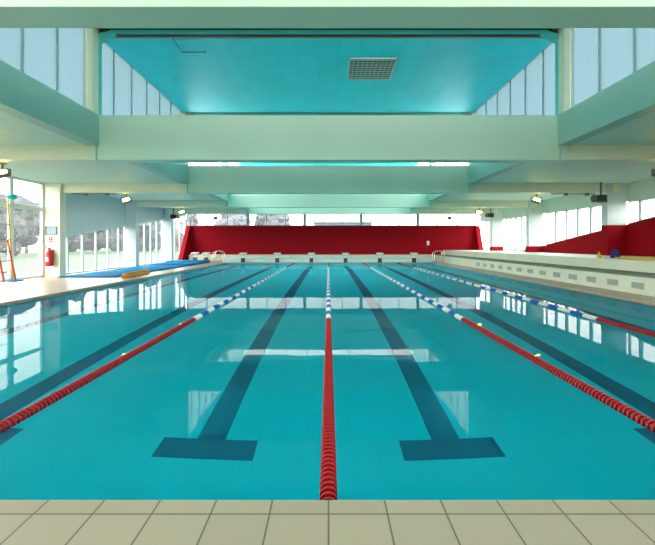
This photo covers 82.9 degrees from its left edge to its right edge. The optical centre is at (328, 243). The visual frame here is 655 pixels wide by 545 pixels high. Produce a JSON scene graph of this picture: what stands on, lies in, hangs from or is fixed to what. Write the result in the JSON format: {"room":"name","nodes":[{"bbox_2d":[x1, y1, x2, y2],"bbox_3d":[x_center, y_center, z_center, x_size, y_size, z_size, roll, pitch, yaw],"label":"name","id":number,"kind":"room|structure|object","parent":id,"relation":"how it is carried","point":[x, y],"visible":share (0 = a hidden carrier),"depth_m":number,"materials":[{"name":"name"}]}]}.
{"room":"indoor swimming pool","nodes":[
{"label":"indoor swimming pool","id":0,"kind":"room"},
{"bbox_2d":[0,111,240,208],"bbox_3d":[-9.000,-2.625,13.600,5.700,0.250,34.000,0,0,0],"label":"ceiling","id":1,"kind":"structure","parent":0,"point":[14,130],"depth_m":12.79,"materials":[{"name":"paint"}]},
{"bbox_2d":[170,208,178,218],"bbox_3d":[-10.680,-2.120,25.747,0.480,0.760,0.320,0,0,10],"label":"loudspeaker","id":2,"kind":"object","parent":1,"relation":"hanging from","point":[172,216],"visible":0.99,"depth_m":25.64,"materials":[{"name":"black plastic"}]},
{"bbox_2d":[66,193,185,235],"bbox_3d":[-11.700,-1.368,22.850,0.200,2.264,14.700,0,0,0],"label":"wall","id":3,"kind":"structure","parent":0,"point":[92,212],"depth_m":18.55,"materials":[{"name":"blue paint"}]},
{"bbox_2d":[66,226,124,273],"bbox_3d":[-11.700,0.138,18.425,0.108,2.424,5.750,0,0,0],"label":"window","id":4,"kind":"structure","parent":3,"relation":"in","point":[107,230],"depth_m":18.62,"materials":[{"name":"silver metal"}]},
{"bbox_2d":[139,219,161,265],"bbox_3d":[-11.700,-0.209,23.875,0.108,3.117,4.450,0,0,0],"label":"window","id":5,"kind":"structure","parent":3,"relation":"in","point":[143,223],"depth_m":24.41,"materials":[{"name":"silver metal"}]},
{"bbox_2d":[174,215,184,259],"bbox_3d":[-11.700,-0.501,28.300,0.108,3.702,3.700,0,0,0],"label":"window","id":6,"kind":"structure","parent":3,"relation":"in","point":[183,215],"depth_m":29.12,"materials":[{"name":"silver metal"}]},
{"bbox_2d":[98,28,238,163],"bbox_3d":[-6.100,-5.660,11.500,0.200,0.240,30.200,0,0,0],"label":"wall","id":7,"kind":"structure","parent":0,"point":[100,29],"depth_m":9.85,"materials":[{"name":"green paint"}]},
{"bbox_2d":[0,261,654,544],"bbox_3d":[0.300,1.475,13.500,24.400,0.250,34.200,0,0,0],"label":"floor","id":8,"kind":"structure","parent":0,"point":[22,522],"depth_m":1.82,"materials":[{"name":"tile"}]},
{"bbox_2d":[0,194,23,281],"bbox_3d":[-11.360,-0.225,12.460,0.360,3.150,2.320,0,0,0],"label":"ladder","id":9,"kind":"object","parent":8,"relation":"on","point":[9,196],"visible":1,"depth_m":13.25,"materials":[{"name":"yellow metal"},{"name":"red plastic"},{"name":"teal plastic"}]},
{"bbox_2d":[0,176,43,281],"bbox_3d":[-11.700,-0.575,12.275,0.108,3.850,5.850,0,0,0],"label":"window","id":10,"kind":"structure","parent":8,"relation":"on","point":[10,179],"depth_m":13.99,"materials":[{"name":"silver metal"}]},
{"bbox_2d":[44,183,65,276],"bbox_3d":[-11.350,-0.575,15.375,0.700,3.850,0.350,0,0,0],"label":"column","id":11,"kind":"structure","parent":8,"relation":"on","point":[54,201],"depth_m":15.20,"materials":[{"name":"paint"}]},
{"bbox_2d":[45,246,53,265],"bbox_3d":[-11.324,0.496,15.050,0.284,0.808,0.324,0,0,-30],"label":"fire extinguisher","id":12,"kind":"object","parent":11,"relation":"attached to","point":[49,255],"visible":1,"depth_m":14.96,"materials":[{"name":"red metal"}]},
{"bbox_2d":[45,226,56,234],"bbox_3d":[-11.350,-0.550,15.185,0.460,0.340,0.030,0,0,0],"label":"frame","id":13,"kind":"object","parent":11,"relation":"attached to","point":[49,230],"visible":1,"depth_m":15.19,"materials":[{"name":"grey"}]},
{"bbox_2d":[60,166,619,193],"bbox_3d":[0.350,-2.665,15.425,23.900,1.130,0.410,0,0,0],"label":"cross beam","id":14,"kind":"structure","parent":11,"relation":"on","point":[202,179],"depth_m":15.30,"materials":[{"name":"green paint"}]},
{"bbox_2d":[71,193,116,195],"bbox_3d":[-9.850,-2.080,15.554,1.900,0.101,0.128,0,0,0],"label":"cable conduit","id":15,"kind":"object","parent":14,"relation":"attached to","point":[84,194],"visible":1,"depth_m":15.59,"materials":[{"name":"grey metal"}]},
{"bbox_2d":[121,194,131,203],"bbox_3d":[-8.601,-1.907,15.783,0.412,0.445,0.248,0,0,-26],"label":"floodlight","id":16,"kind":"object","parent":14,"relation":"attached to","point":[126,199],"visible":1,"depth_m":15.76,"materials":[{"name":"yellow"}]},
{"bbox_2d":[181,111,475,164],"bbox_3d":[0.000,-4.475,15.500,12.260,2.490,0.400,0,0,0],"label":"frame","id":17,"kind":"object","parent":14,"relation":"on","point":[182,113],"visible":0.31,"depth_m":15.54,"materials":[{"name":"teal paint"}]},
{"bbox_2d":[531,194,541,203],"bbox_3d":[8.851,-1.907,15.783,0.408,0.445,0.255,0,0,28],"label":"floodlight","id":18,"kind":"object","parent":14,"relation":"attached to","point":[536,199],"visible":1,"depth_m":15.76,"materials":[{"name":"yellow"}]},
{"bbox_2d":[551,193,594,195],"bbox_3d":[10.275,-2.080,15.554,1.850,0.101,0.128,0,0,0],"label":"cable conduit","id":19,"kind":"object","parent":14,"relation":"attached to","point":[565,194],"visible":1,"depth_m":15.59,"materials":[{"name":"grey metal"}]},
{"bbox_2d":[58,273,123,277],"bbox_3d":[-9.715,1.325,15.900,2.383,0.050,1.976,0,0,0],"label":"foam mat","id":20,"kind":"object","parent":8,"relation":"on","point":[83,275],"visible":0.79,"depth_m":15.31,"materials":[{"name":"blue plastic"}]},
{"bbox_2d":[89,270,158,272],"bbox_3d":[-9.765,1.325,17.900,2.383,0.050,1.976,0,0,0],"label":"foam mat","id":21,"kind":"object","parent":8,"relation":"on","point":[106,271],"visible":0.66,"depth_m":17.54,"materials":[{"name":"blue plastic"}]},
{"bbox_2d":[124,200,138,267],"bbox_3d":[-11.350,-0.575,21.375,0.700,3.850,0.350,0,0,0],"label":"column","id":22,"kind":"structure","parent":8,"relation":"on","point":[131,229],"depth_m":21.20,"materials":[{"name":"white paint"}]},
{"bbox_2d":[136,194,536,207],"bbox_3d":[0.350,-2.665,21.425,23.900,1.130,0.410,0,0,0],"label":"cross beam","id":23,"kind":"structure","parent":22,"relation":"on","point":[234,200],"depth_m":21.30,"materials":[{"name":"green paint"}]},
{"bbox_2d":[178,210,185,214],"bbox_3d":[-8.601,-1.907,21.783,0.412,0.445,0.248,0,0,-26],"label":"floodlight","id":24,"kind":"object","parent":23,"relation":"attached to","point":[180,212],"visible":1,"depth_m":21.76,"materials":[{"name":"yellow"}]},
{"bbox_2d":[475,208,482,214],"bbox_3d":[8.851,-1.907,21.783,0.408,0.445,0.255,0,0,28],"label":"floodlight","id":25,"kind":"object","parent":23,"relation":"attached to","point":[479,211],"visible":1,"depth_m":21.76,"materials":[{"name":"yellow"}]},
{"bbox_2d":[125,271,149,277],"bbox_3d":[-8.120,1.293,15.850,0.110,0.113,2.400,0,0,-6],"label":"float","id":26,"kind":"object","parent":8,"relation":"on","point":[146,272],"visible":0.99,"depth_m":15.63,"materials":[{"name":"orange plastic"}]},
{"bbox_2d":[123,269,148,275],"bbox_3d":[-8.195,1.201,15.900,0.110,0.113,2.500,0,0,-6],"label":"float","id":27,"kind":"object","parent":26,"relation":"on","point":[144,270],"visible":0.91,"depth_m":15.61,"materials":[{"name":"orange plastic"}]},
{"bbox_2d":[114,267,176,269],"bbox_3d":[-9.740,1.315,19.900,2.433,0.070,1.976,0,0,0],"label":"foam mat","id":28,"kind":"object","parent":8,"relation":"on","point":[128,268],"visible":0.89,"depth_m":19.38,"materials":[{"name":"blue plastic"}]},
{"bbox_2d":[136,265,188,267],"bbox_3d":[-9.765,1.315,21.900,2.383,0.070,1.976,0,0,0],"label":"foam mat","id":29,"kind":"object","parent":8,"relation":"on","point":[177,266],"visible":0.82,"depth_m":21.64,"materials":[{"name":"blue plastic"}]},
{"bbox_2d":[162,208,173,261],"bbox_3d":[-11.350,-0.575,26.175,0.700,3.850,0.350,0,0,0],"label":"column","id":30,"kind":"structure","parent":8,"relation":"on","point":[167,223],"depth_m":26.00,"materials":[{"name":"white paint"}]},
{"bbox_2d":[172,208,498,213],"bbox_3d":[0.350,-2.665,26.225,23.900,1.130,0.410,0,0,0],"label":"cross beam","id":31,"kind":"structure","parent":30,"relation":"on","point":[248,210],"depth_m":26.10,"materials":[{"name":"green paint"}]},
{"bbox_2d":[151,262,200,265],"bbox_3d":[-9.740,1.280,23.900,2.433,0.140,1.976,0,0,0],"label":"foam mat","id":32,"kind":"object","parent":8,"relation":"on","point":[161,263],"visible":0.89,"depth_m":23.02,"materials":[{"name":"blue plastic"}]},
{"bbox_2d":[166,260,209,263],"bbox_3d":[-9.765,1.250,25.900,2.383,0.200,1.976,0,0,0],"label":"foam mat","id":33,"kind":"object","parent":8,"relation":"on","point":[201,261],"visible":0.7,"depth_m":25.86,"materials":[{"name":"blue plastic"}]},
{"bbox_2d":[191,252,199,259],"bbox_3d":[-10.200,0.996,28.334,0.500,0.709,0.591,0,0,0],"label":"starting block","id":34,"kind":"object","parent":8,"relation":"on","point":[194,253],"visible":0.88,"depth_m":28.25,"materials":[{"name":"silver metal"}]},
{"bbox_2d":[202,252,210,259],"bbox_3d":[-9.300,0.996,28.184,0.500,0.709,0.591,0,0,0],"label":"starting block","id":35,"kind":"object","parent":8,"relation":"on","point":[205,253],"visible":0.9,"depth_m":28.11,"materials":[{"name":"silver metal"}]},
{"bbox_2d":[239,253,246,262],"bbox_3d":[-6.250,0.996,27.104,0.500,0.709,0.591,0,0,0],"label":"starting block","id":36,"kind":"object","parent":8,"relation":"on","point":[242,258],"visible":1,"depth_m":27.01,"materials":[{"name":"white plastic"}]},
{"bbox_2d":[274,253,280,262],"bbox_3d":[-3.750,0.996,27.104,0.500,0.709,0.591,0,0,0],"label":"starting block","id":37,"kind":"object","parent":8,"relation":"on","point":[276,258],"visible":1,"depth_m":27.00,"materials":[{"name":"silver metal"}]},
{"bbox_2d":[189,254,431,260],"bbox_3d":[-1.400,1.100,29.750,19.300,0.500,0.900,0,0,0],"label":"ledge","id":38,"kind":"object","parent":8,"relation":"on","point":[212,257],"visible":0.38,"depth_m":29.30,"materials":[{"name":"concrete"}]},
{"bbox_2d":[308,253,314,262],"bbox_3d":[-1.250,0.996,27.104,0.500,0.709,0.591,0,0,0],"label":"starting block","id":39,"kind":"object","parent":8,"relation":"on","point":[311,258],"visible":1,"depth_m":27.00,"materials":[{"name":"silver metal"}]},
{"bbox_2d":[0,264,654,499],"bbox_3d":[0.000,1.420,14.453,15.000,0.001,24.994,0,0,0],"label":"pool water","id":40,"kind":"object","parent":8,"relation":"in","point":[228,405],"visible":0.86,"depth_m":3.60,"materials":[{"name":"teal liquid"}]},
{"bbox_2d":[0,263,294,433],"bbox_3d":[-2.500,1.408,14.453,0.100,0.104,24.994,0,0,0],"label":"lane rope","id":41,"kind":"object","parent":40,"relation":"on","point":[8,422],"visible":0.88,"depth_m":3.97,"materials":[{"name":"red plastic"}]},
{"bbox_2d":[319,263,337,499],"bbox_3d":[0.000,1.408,14.453,0.100,0.104,24.994,0,0,0],"label":"lane rope","id":42,"kind":"object","parent":40,"relation":"on","point":[328,474],"visible":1,"depth_m":2.81,"materials":[{"name":"red plastic"}]},
{"bbox_2d":[362,263,654,431],"bbox_3d":[2.500,1.408,14.453,0.100,0.104,24.994,0,0,0],"label":"lane rope","id":43,"kind":"object","parent":40,"relation":"on","point":[648,422],"visible":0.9,"depth_m":4.01,"materials":[{"name":"red plastic"}]},
{"bbox_2d":[397,263,654,336],"bbox_3d":[5.000,1.408,14.453,0.100,0.104,24.994,0,0,0],"label":"lane rope","id":44,"kind":"object","parent":40,"relation":"on","point":[638,330],"visible":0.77,"depth_m":7.87,"materials":[{"name":"red plastic"}]},
{"bbox_2d":[223,258,433,261],"bbox_3d":[0.000,1.225,27.825,15.600,0.250,0.750,0,0,0],"label":"parapet","id":45,"kind":"object","parent":8,"relation":"on","point":[226,259],"visible":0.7,"depth_m":27.45,"materials":[{"name":"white tile"}]},
{"bbox_2d":[342,253,348,262],"bbox_3d":[1.250,0.996,27.104,0.500,0.709,0.591,0,0,0],"label":"starting block","id":46,"kind":"object","parent":8,"relation":"on","point":[345,258],"visible":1,"depth_m":27.00,"materials":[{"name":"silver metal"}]},
{"bbox_2d":[376,253,382,262],"bbox_3d":[3.750,0.996,27.104,0.500,0.709,0.591,0,0,0],"label":"starting block","id":47,"kind":"object","parent":8,"relation":"on","point":[379,258],"visible":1,"depth_m":27.00,"materials":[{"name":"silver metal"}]},
{"bbox_2d":[410,253,417,262],"bbox_3d":[6.250,0.996,27.104,0.500,0.709,0.591,0,0,0],"label":"starting block","id":48,"kind":"object","parent":8,"relation":"on","point":[413,258],"visible":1,"depth_m":27.01,"materials":[{"name":"silver metal"}]},
{"bbox_2d":[435,254,654,296],"bbox_3d":[8.790,1.080,14.125,0.980,0.540,30.250,0,0,0],"label":"wall","id":49,"kind":"structure","parent":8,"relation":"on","point":[624,278],"depth_m":12.83,"materials":[{"name":"concrete"}]},
{"bbox_2d":[539,270,545,274],"bbox_3d":[8.293,1.115,14.375,0.014,0.170,0.400,0,0,0],"label":"vent","id":50,"kind":"object","parent":49,"relation":"attached to","point":[541,272],"visible":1,"depth_m":14.38,"materials":[{"name":"grey metal"}]},
{"bbox_2d":[553,272,559,276],"bbox_3d":[8.293,1.115,13.490,0.014,0.170,0.400,0,0,0],"label":"vent","id":51,"kind":"object","parent":49,"relation":"attached to","point":[555,274],"visible":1,"depth_m":13.50,"materials":[{"name":"grey metal"}]},
{"bbox_2d":[569,274,576,279],"bbox_3d":[8.293,1.115,12.605,0.014,0.170,0.400,0,0,0],"label":"vent","id":52,"kind":"object","parent":49,"relation":"attached to","point":[571,276],"visible":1,"depth_m":12.58,"materials":[{"name":"grey metal"}]},
{"bbox_2d":[586,276,595,282],"bbox_3d":[8.293,1.115,11.720,0.014,0.170,0.400,0,0,0],"label":"vent","id":53,"kind":"object","parent":49,"relation":"attached to","point":[588,278],"visible":1,"depth_m":11.73,"materials":[{"name":"grey metal"}]},
{"bbox_2d":[607,279,617,285],"bbox_3d":[8.293,1.115,10.835,0.014,0.170,0.400,0,0,0],"label":"vent","id":54,"kind":"object","parent":49,"relation":"attached to","point":[609,281],"visible":1,"depth_m":10.83,"materials":[{"name":"grey metal"}]},
{"bbox_2d":[631,282,643,289],"bbox_3d":[8.293,1.115,9.950,0.014,0.170,0.400,0,0,0],"label":"vent","id":55,"kind":"object","parent":49,"relation":"attached to","point":[637,285],"visible":1,"depth_m":9.95,"materials":[{"name":"grey metal"}]},
{"bbox_2d":[443,250,654,272],"bbox_3d":[10.650,0.915,14.125,3.300,0.870,30.250,0,0,0],"label":"tier","id":56,"kind":"object","parent":8,"relation":"on","point":[582,260],"visible":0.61,"depth_m":14.33,"materials":[{"name":"concrete"}]},
{"bbox_2d":[490,208,502,250],"bbox_3d":[11.897,-1.010,26.270,0.806,2.980,0.362,0,0,0],"label":"column","id":57,"kind":"structure","parent":56,"relation":"on","point":[496,222],"depth_m":26.09,"materials":[{"name":"white paint"}]},
{"bbox_2d":[525,200,542,251],"bbox_3d":[11.897,-1.010,21.470,0.806,2.980,0.362,0,0,0],"label":"column","id":58,"kind":"structure","parent":56,"relation":"on","point":[534,215],"depth_m":21.30,"materials":[{"name":"white paint"}]},
{"bbox_2d":[601,183,626,255],"bbox_3d":[11.897,-1.010,15.470,0.806,2.980,0.362,0,0,0],"label":"column","id":59,"kind":"structure","parent":56,"relation":"on","point":[613,211],"depth_m":15.29,"materials":[{"name":"white paint"}]},
{"bbox_2d":[610,247,619,257],"bbox_3d":[9.620,0.281,12.450,0.280,0.397,0.280,0,0,0],"label":"drawstring bag","id":60,"kind":"object","parent":56,"relation":"on","point":[614,253],"visible":0.86,"depth_m":12.37,"materials":[{"name":"blue fabric"}]},
{"bbox_2d":[614,257,654,260],"bbox_3d":[9.220,0.445,10.200,0.068,0.070,3.400,0,0,-1],"label":"noodle","id":61,"kind":"object","parent":56,"relation":"on","point":[626,258],"visible":1,"depth_m":11.10,"materials":[{"name":"yellow plastic"}]},
{"bbox_3d":[-11.350,-0.575,-2.525,0.700,3.850,0.350,0,0,0],"label":"column","id":62,"kind":"structure","parent":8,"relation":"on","visible":0},
{"bbox_3d":[0.350,-2.665,-2.575,23.900,1.130,0.410,0,0,0],"label":"cross beam","id":63,"kind":"structure","parent":62,"relation":"on","visible":0},
{"bbox_2d":[0,60,246,208],"bbox_3d":[-5.960,-2.850,13.600,0.420,0.760,34.000,0,0,0],"label":"beam","id":64,"kind":"structure","parent":63,"relation":"attached to","point":[23,97],"depth_m":7.79,"materials":[{"name":"green paint"}]},
{"bbox_2d":[0,28,85,106],"bbox_3d":[-6.100,-4.385,6.420,0.068,2.310,5.720,0,0,0],"label":"window","id":65,"kind":"structure","parent":64,"relation":"on","point":[54,57],"depth_m":8.13,"materials":[{"name":"clear glass"}]},
{"bbox_2d":[102,42,180,114],"bbox_3d":[-6.100,-4.385,12.420,0.068,2.310,5.720,0,0,0],"label":"window","id":66,"kind":"structure","parent":64,"relation":"on","point":[125,91],"depth_m":11.19,"materials":[{"name":"clear glass"}]},
{"bbox_2d":[410,61,654,208],"bbox_3d":[5.960,-2.850,13.600,0.420,0.760,34.000,0,0,0],"label":"beam","id":67,"kind":"structure","parent":63,"relation":"attached to","point":[631,98],"depth_m":7.84,"materials":[{"name":"green paint"}]},
{"bbox_2d":[476,42,554,114],"bbox_3d":[6.100,-4.385,12.420,0.068,2.310,5.720,0,0,0],"label":"window","id":68,"kind":"structure","parent":67,"relation":"on","point":[531,91],"depth_m":11.19,"materials":[{"name":"clear glass"}]},
{"bbox_2d":[571,28,654,106],"bbox_3d":[6.100,-4.385,6.420,0.068,2.310,5.720,0,0,0],"label":"window","id":69,"kind":"structure","parent":67,"relation":"on","point":[600,57],"depth_m":8.22,"materials":[{"name":"clear glass"}]},
{"bbox_3d":[-11.350,-0.575,9.475,0.700,3.850,0.350,0,0,0],"label":"column","id":70,"kind":"structure","parent":8,"relation":"on","visible":0},
{"bbox_2d":[0,115,654,162],"bbox_3d":[0.350,-2.665,9.425,23.900,1.130,0.410,0,0,0],"label":"cross beam","id":71,"kind":"structure","parent":70,"relation":"on","point":[122,138],"depth_m":9.30,"materials":[{"name":"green paint"}]},
{"bbox_2d":[0,163,10,178],"bbox_3d":[-8.601,-1.907,9.783,0.412,0.445,0.248,0,0,-26],"label":"floodlight","id":72,"kind":"object","parent":71,"relation":"attached to","point":[5,172],"visible":1,"depth_m":9.76,"materials":[{"name":"grey"}]},
{"bbox_2d":[86,28,570,114],"bbox_3d":[0.000,-4.475,9.500,12.260,2.490,0.400,0,0,0],"label":"frame","id":73,"kind":"object","parent":71,"relation":"on","point":[94,40],"visible":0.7,"depth_m":9.54,"materials":[{"name":"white paint"}]},
{"bbox_2d":[651,169,654,177],"bbox_3d":[8.751,-1.907,9.783,0.408,0.445,0.255,0,0,28],"label":"floodlight","id":74,"kind":"object","parent":71,"relation":"attached to","point":[652,170],"visible":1,"depth_m":9.77,"materials":[{"name":"grey metal"}]},
{"bbox_3d":[-11.350,-0.575,3.475,0.700,3.850,0.350,0,0,0],"label":"column","id":75,"kind":"structure","parent":8,"relation":"on","visible":0},
{"bbox_2d":[0,0,654,27],"bbox_3d":[0.350,-2.665,3.425,23.900,1.130,0.410,0,0,0],"label":"cross beam","id":76,"kind":"structure","parent":75,"relation":"on","point":[13,13],"depth_m":3.40,"materials":[{"name":"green paint"}]},
{"bbox_2d":[99,32,557,111],"bbox_3d":[0.000,-5.480,12.490,12.060,0.140,5.520,0,0,0],"label":"ceiling","id":77,"kind":"structure","parent":0,"point":[234,74],"depth_m":11.66,"materials":[{"name":"teal paint"}]},
{"bbox_2d":[173,39,205,52],"bbox_3d":[-3.780,-5.405,10.115,0.660,0.030,0.670,0,0,0],"label":"ceiling hatch","id":78,"kind":"object","parent":77,"relation":"attached to","point":[185,45],"visible":1,"depth_m":10.09,"materials":[{"name":"teal paint"}]},
{"bbox_2d":[347,57,397,79],"bbox_3d":[1.310,-5.400,11.480,1.400,0.040,1.400,0,0,0],"label":"ceiling vent","id":79,"kind":"object","parent":77,"relation":"in","point":[359,68],"visible":1,"depth_m":11.39,"materials":[{"name":"silver metal"}]},
{"bbox_2d":[104,28,552,112],"bbox_3d":[0.000,-5.845,11.500,12.200,0.150,30.200,0,0,0],"label":"roof","id":80,"kind":"structure","parent":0,"point":[106,29],"depth_m":9.98,"materials":[{"name":"grey metal"}]},
{"bbox_2d":[240,163,416,165],"bbox_3d":[0.000,-5.480,24.080,12.060,0.140,4.700,0,0,0],"label":"ceiling","id":81,"kind":"structure","parent":0,"point":[242,164],"depth_m":25.29,"materials":[{"name":"teal paint"}]},
{"bbox_2d":[178,226,483,259],"bbox_3d":[0.375,-0.065,29.375,23.750,2.830,2.150,0,0,0],"label":"wall","id":82,"kind":"structure","parent":0,"point":[227,239],"depth_m":30.20,"materials":[{"name":"red paint"}]},
{"bbox_2d":[187,214,246,225],"bbox_3d":[-9.085,-1.990,30.320,4.910,1.020,0.108,0,0,0],"label":"window","id":83,"kind":"structure","parent":82,"relation":"in","point":[187,214],"depth_m":30.27,"materials":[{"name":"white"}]},
{"bbox_2d":[249,214,303,225],"bbox_3d":[-4.260,-1.990,30.320,4.500,1.020,0.108,0,0,0],"label":"window","id":84,"kind":"structure","parent":82,"relation":"in","point":[249,214],"depth_m":30.27,"materials":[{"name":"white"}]},
{"bbox_2d":[305,214,359,225],"bbox_3d":[0.360,-1.990,30.320,4.500,1.020,0.108,0,0,0],"label":"window","id":85,"kind":"structure","parent":82,"relation":"in","point":[305,214],"depth_m":30.27,"materials":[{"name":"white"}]},
{"bbox_2d":[362,214,416,225],"bbox_3d":[4.980,-1.990,30.320,4.500,1.020,0.108,0,0,0],"label":"window","id":86,"kind":"structure","parent":82,"relation":"in","point":[362,214],"depth_m":30.27,"materials":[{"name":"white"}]},
{"bbox_2d":[419,214,475,225],"bbox_3d":[9.695,-1.990,30.320,4.690,1.020,0.108,0,0,0],"label":"window","id":87,"kind":"structure","parent":82,"relation":"in","point":[437,214],"depth_m":30.27,"materials":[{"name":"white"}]},
{"bbox_2d":[418,28,558,163],"bbox_3d":[6.100,-5.660,11.500,0.200,0.240,30.200,0,0,0],"label":"wall","id":88,"kind":"structure","parent":0,"point":[553,29],"depth_m":9.85,"materials":[{"name":"green paint"}]},
{"bbox_2d":[416,112,654,208],"bbox_3d":[9.350,-2.625,13.600,6.400,0.250,34.000,0,0,0],"label":"ceiling","id":89,"kind":"structure","parent":0,"point":[639,131],"depth_m":12.97,"materials":[{"name":"paint"}]},
{"bbox_2d":[485,208,493,217],"bbox_3d":[11.180,-2.170,25.747,0.480,0.660,0.320,0,0,-10],"label":"loudspeaker","id":90,"kind":"object","parent":89,"relation":"hanging from","point":[490,214],"visible":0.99,"depth_m":25.63,"materials":[{"name":"black plastic"}]},
{"bbox_2d":[590,182,606,202],"bbox_3d":[10.930,-2.105,14.996,0.480,0.870,0.320,0,0,-10],"label":"loudspeaker","id":91,"kind":"object","parent":89,"relation":"hanging from","point":[600,198],"visible":0.98,"depth_m":14.90,"materials":[{"name":"black plastic"}]},
{"bbox_2d":[480,178,654,256],"bbox_3d":[12.400,-0.575,13.400,0.200,3.850,33.600,0,0,0],"label":"wall","id":92,"kind":"structure","parent":0,"point":[640,234],"depth_m":17.15,"materials":[{"name":"red paint"}]},
{"bbox_2d":[485,219,503,250],"bbox_3d":[12.400,-0.645,27.825,0.108,2.250,2.950,0,0,0],"label":"window","id":93,"kind":"structure","parent":92,"relation":"in","point":[503,219],"depth_m":28.55,"materials":[{"name":"silver metal"}]},
{"bbox_2d":[505,213,543,250],"bbox_3d":[12.400,-0.645,23.725,0.108,2.250,4.550,0,0,0],"label":"window","id":94,"kind":"structure","parent":92,"relation":"in","point":[521,217],"depth_m":24.44,"materials":[{"name":"silver metal"}]},
{"bbox_2d":[546,205,600,244],"bbox_3d":[12.400,-0.849,18.375,0.108,1.841,5.450,0,0,0],"label":"window","id":95,"kind":"structure","parent":92,"relation":"in","point":[590,207],"depth_m":19.24,"materials":[{"name":"silver metal"}]},
{"bbox_2d":[628,197,654,223],"bbox_3d":[12.400,-1.312,12.200,0.108,1.002,6.200,0,0,0],"label":"window","id":96,"kind":"structure","parent":92,"relation":"in","point":[639,200],"depth_m":14.73,"materials":[{"name":"silver metal"}]},
{"label":"outside","id":97,"kind":"structure","parent":0,"visible":0},
{"bbox_2d":[0,248,524,278],"bbox_3d":[0.000,1.730,50.000,320.000,0.200,220.000,0,0,0],"label":"ground","id":98,"kind":"structure","parent":97,"point":[25,264],"depth_m":36.65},
{"bbox_2d":[0,193,38,255],"bbox_3d":[-41.826,-2.597,48.480,5.446,8.517,6.419,0,0,-3],"label":"tree","id":99,"kind":"object","parent":98,"relation":"on","point":[25,223],"visible":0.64,"depth_m":48.38,"materials":[{"name":"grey plant"}]},
{"bbox_2d":[19,202,39,252],"bbox_3d":[-54.077,-3.196,65.410,6.491,9.671,6.369,0,0,2],"label":"tree","id":100,"kind":"object","parent":98,"relation":"on","point":[31,239],"visible":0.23,"depth_m":65.20,"materials":[{"name":"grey plant"}]},
{"bbox_2d":[69,235,76,251],"bbox_3d":[-52.817,-2.944,74.508,6.212,9.351,5.479,0,0,27],"label":"tree","id":101,"kind":"object","parent":98,"relation":"on","point":[72,248],"visible":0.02,"depth_m":74.68,"materials":[{"name":"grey plant"}]},
{"bbox_2d":[74,229,114,252],"bbox_3d":[-42.314,-2.068,68.050,6.733,7.411,6.664,0,0,0],"label":"tree","id":102,"kind":"object","parent":98,"relation":"on","point":[101,235],"visible":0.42,"depth_m":65.79,"materials":[{"name":"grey plant"}]},
{"bbox_2d":[109,227,145,251],"bbox_3d":[-42.091,-2.490,76.921,7.068,8.400,7.605,0,0,0],"label":"tree","id":103,"kind":"object","parent":98,"relation":"on","point":[113,247],"visible":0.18,"depth_m":75.72,"materials":[{"name":"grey plant"}]},
{"bbox_2d":[139,220,160,250],"bbox_3d":[-42.035,-2.735,86.030,7.298,8.750,7.818,0,0,0],"label":"tree","id":104,"kind":"object","parent":98,"relation":"on","point":[147,225],"visible":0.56,"depth_m":84.31,"materials":[{"name":"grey plant"}]},
{"bbox_2d":[159,214,198,250],"bbox_3d":[-33.984,-2.608,87.314,9.192,11.081,9.101,0,0,0],"label":"tree","id":105,"kind":"object","parent":98,"relation":"on","point":[192,218],"visible":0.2,"depth_m":84.33,"materials":[{"name":"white plant"}]},
{"bbox_2d":[214,214,250,224],"bbox_3d":[-21.598,-3.490,83.585,8.149,10.460,10.396,0,0,0],"label":"tree","id":106,"kind":"object","parent":98,"relation":"on","point":[233,219],"visible":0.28,"depth_m":80.77,"materials":[{"name":"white plant"}]},
{"bbox_2d":[254,214,289,224],"bbox_3d":[-13.125,-3.548,89.998,10.460,11.190,9.619,0,0,0],"label":"tree","id":107,"kind":"object","parent":98,"relation":"on","point":[272,219],"visible":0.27,"depth_m":87.71,"materials":[{"name":"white plant"}]},
{"bbox_2d":[313,222,372,224],"bbox_3d":[3.050,-1.520,82.500,12.500,6.300,9.600,0,0,0],"label":"building","id":108,"kind":"structure","parent":98,"relation":"on","point":[314,223],"depth_m":78.00,"materials":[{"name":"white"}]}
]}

